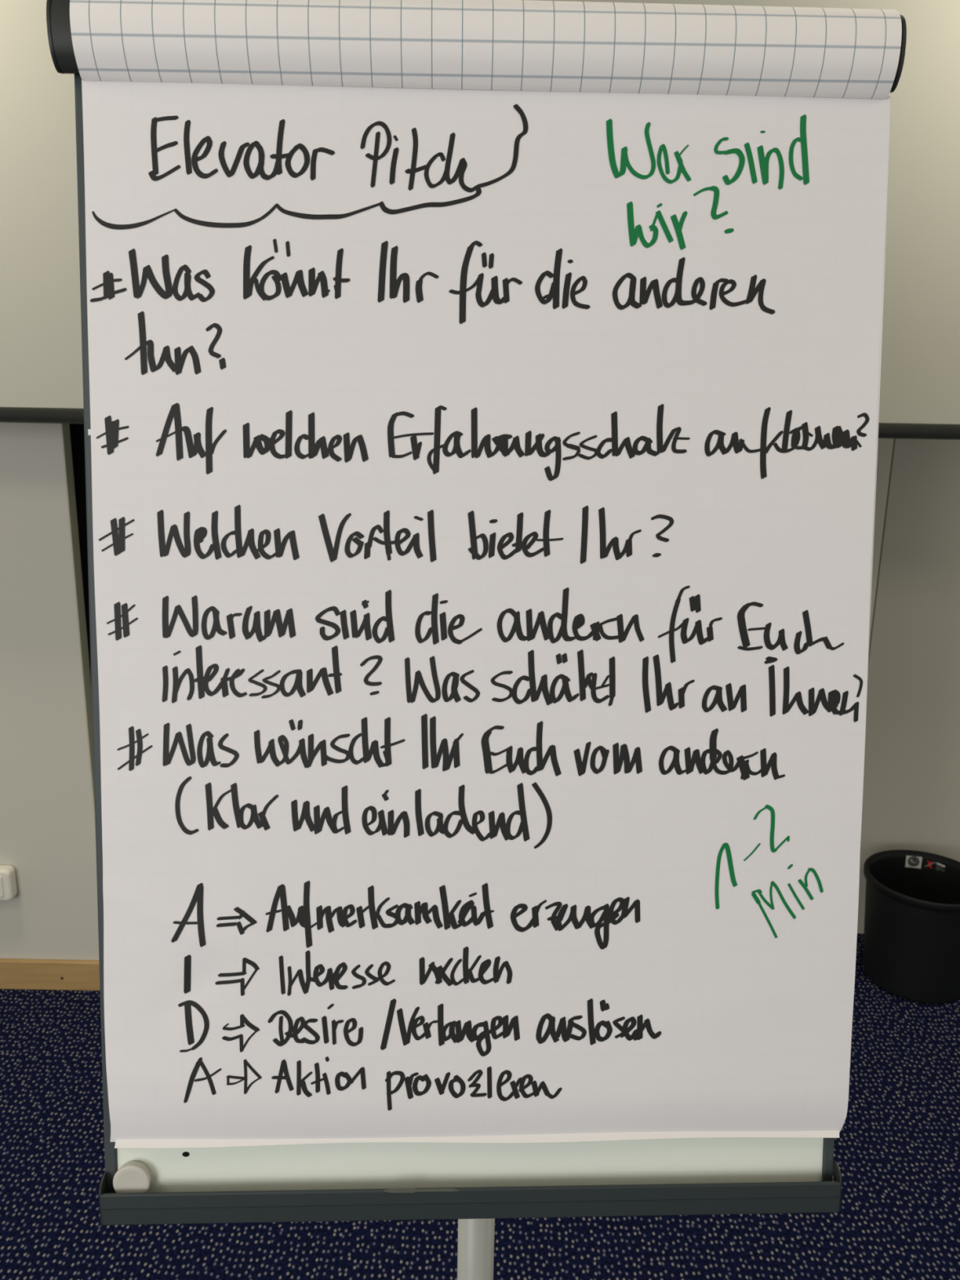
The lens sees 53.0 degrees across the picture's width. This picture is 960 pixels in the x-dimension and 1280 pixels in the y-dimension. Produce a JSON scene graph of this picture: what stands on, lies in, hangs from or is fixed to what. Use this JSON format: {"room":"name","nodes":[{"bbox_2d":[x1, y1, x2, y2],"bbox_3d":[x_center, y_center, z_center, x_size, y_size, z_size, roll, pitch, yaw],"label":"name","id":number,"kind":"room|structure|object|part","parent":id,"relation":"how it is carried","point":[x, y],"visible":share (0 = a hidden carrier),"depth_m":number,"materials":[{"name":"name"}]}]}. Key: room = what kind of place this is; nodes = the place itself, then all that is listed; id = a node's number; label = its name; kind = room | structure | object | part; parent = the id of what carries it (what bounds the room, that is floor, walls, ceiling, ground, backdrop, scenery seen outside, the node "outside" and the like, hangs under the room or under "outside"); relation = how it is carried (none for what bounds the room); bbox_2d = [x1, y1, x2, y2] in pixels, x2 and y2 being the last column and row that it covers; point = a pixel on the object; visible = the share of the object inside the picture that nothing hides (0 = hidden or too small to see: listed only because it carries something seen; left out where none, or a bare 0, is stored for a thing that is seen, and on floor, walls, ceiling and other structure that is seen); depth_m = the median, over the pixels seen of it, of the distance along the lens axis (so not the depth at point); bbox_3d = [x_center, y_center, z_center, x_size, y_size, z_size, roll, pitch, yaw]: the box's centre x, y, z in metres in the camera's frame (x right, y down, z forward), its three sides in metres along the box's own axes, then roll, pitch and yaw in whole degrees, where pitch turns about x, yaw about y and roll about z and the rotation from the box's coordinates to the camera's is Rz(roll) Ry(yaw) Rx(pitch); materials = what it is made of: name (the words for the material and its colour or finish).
{"room":"conference room","nodes":[
{"label":"conference room","id":0,"kind":"room"},
{"bbox_2d":[0,422,98,959],"bbox_3d":[-2.067,-0.429,2.196,2.251,2.700,0.038,1,14,0],"label":"wall","id":1,"kind":"structure","parent":0,"point":[47,828],"depth_m":2.33,"materials":[{"name":"grey paint"}]},
{"bbox_2d":[0,865,17,901],"bbox_3d":[-1.212,0.610,2.412,0.085,0.086,0.038,1,14,0],"label":"wall socket","id":2,"kind":"object","parent":1,"relation":"attached to","point":[8,889],"visible":1,"depth_m":2.40,"materials":[{"name":"white plastic"}]},
{"bbox_3d":[-1.213,0.613,2.395,0.052,0.061,0.005,1,14,0],"label":"plate","id":3,"kind":"part","parent":2,"relation":"part of","materials":[{"name":"white plastic"}]},
{"bbox_2d":[0,958,99,991],"bbox_3d":[-2.090,0.847,2.486,2.251,0.082,0.015,1,14,0],"label":"baseboard","id":4,"kind":"structure","parent":1,"relation":"attached to","point":[15,974],"depth_m":2.48,"materials":[{"name":"brown wood"}]},
{"bbox_2d":[60,423,95,826],"bbox_3d":[-0.940,-0.409,2.196,0.003,2.700,0.039,1,14,0],"label":"trim","id":5,"kind":"structure","parent":1,"relation":"attached to","point":[65,431],"depth_m":2.26,"materials":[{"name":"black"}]},
{"bbox_2d":[69,423,91,684],"bbox_3d":[-0.887,-0.431,2.290,0.190,2.700,0.045,1,14,0],"label":"trim","id":6,"kind":"structure","parent":1,"relation":"attached to","point":[77,430],"depth_m":2.29,"materials":[{"name":"black fabric"}]},
{"bbox_2d":[0,933,959,1279],"bbox_3d":[-0.028,1.534,0.150,6.400,0.050,5.950,1,14,0],"label":"floor","id":7,"kind":"structure","parent":0,"point":[896,1151],"depth_m":1.81,"materials":[{"name":"carpet"}]},
{"bbox_2d":[46,0,906,1279],"bbox_3d":[-0.013,0.372,0.946,0.705,1.821,0.572,1,14,0],"label":"easel","id":8,"kind":"object","parent":7,"relation":"on","point":[476,1184],"visible":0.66,"depth_m":0.89,"materials":[{"name":"white metal"}]},
{"bbox_3d":[-0.338,0.002,0.855,0.012,1.043,0.186,0,14,-4],"label":"rail","id":9,"kind":"part","parent":8,"relation":"part of","materials":[{"name":"grey paint"}]},
{"bbox_2d":[112,1160,151,1192],"bbox_3d":[-0.319,0.496,0.885,0.034,0.033,0.016,1,14,0],"label":"round magnet","id":10,"kind":"object","parent":8,"relation":"on","point":[133,1176],"visible":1,"depth_m":0.88,"materials":[{"name":"beige plastic"}]},
{"bbox_2d":[100,1181,840,1225],"bbox_3d":[-0.005,0.519,0.900,0.680,0.042,0.030,1,14,-2],"label":"tray","id":11,"kind":"object","parent":8,"relation":"on","point":[165,1202],"depth_m":0.89,"materials":[{"name":"grey plastic"}]},
{"bbox_2d":[69,0,902,1148],"bbox_3d":[0.006,-0.037,0.862,0.687,0.994,0.190,1,14,-2],"label":"pad","id":12,"kind":"object","parent":8,"relation":"attached to","point":[484,395],"visible":1,"depth_m":0.84,"materials":[{"name":"paper"}]},
{"bbox_3d":[0.333,0.004,0.878,0.011,1.043,0.186,0,14,-4],"label":"rail","id":13,"kind":"part","parent":8,"relation":"part of","materials":[{"name":"grey paint"}]},
{"bbox_2d":[862,849,959,1003],"bbox_3d":[1.178,0.769,2.579,0.310,0.301,0.310,1,14,0],"label":"waste bin","id":14,"kind":"object","parent":7,"relation":"on","point":[911,948],"visible":1,"depth_m":2.50,"materials":[{"name":"black plastic"}]},
{"bbox_2d":[857,438,959,933],"bbox_3d":[0.009,-0.477,2.540,6.400,2.700,0.079,1,14,0],"label":"wall","id":15,"kind":"structure","parent":0,"point":[911,786],"depth_m":2.63,"materials":[{"name":"beige paint"}]},
{"bbox_2d":[868,438,895,659],"bbox_3d":[1.070,-0.456,2.531,0.004,2.700,0.058,1,14,0],"label":"trim","id":16,"kind":"structure","parent":15,"relation":"attached to","point":[894,438],"depth_m":2.55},
{"bbox_3d":[0.021,-1.134,-0.514,6.400,0.050,5.950,1,14,0],"label":"ceiling","id":17,"kind":"structure","parent":0,"visible":0},
{"bbox_2d":[0,0,959,439],"bbox_3d":[0.059,-1.038,1.813,2.680,1.260,0.120,1,14,0],"label":"projection screen","id":18,"kind":"object","parent":17,"relation":"hanging from","point":[41,354],"visible":0.02,"depth_m":1.86,"materials":[{"name":"grey fabric"}]},
{"bbox_3d":[0.048,-0.439,1.952,2.540,0.031,0.028,1,14,0],"label":"rail","id":19,"kind":"part","parent":18,"relation":"part of","materials":[{"name":"black metal"}]}
]}

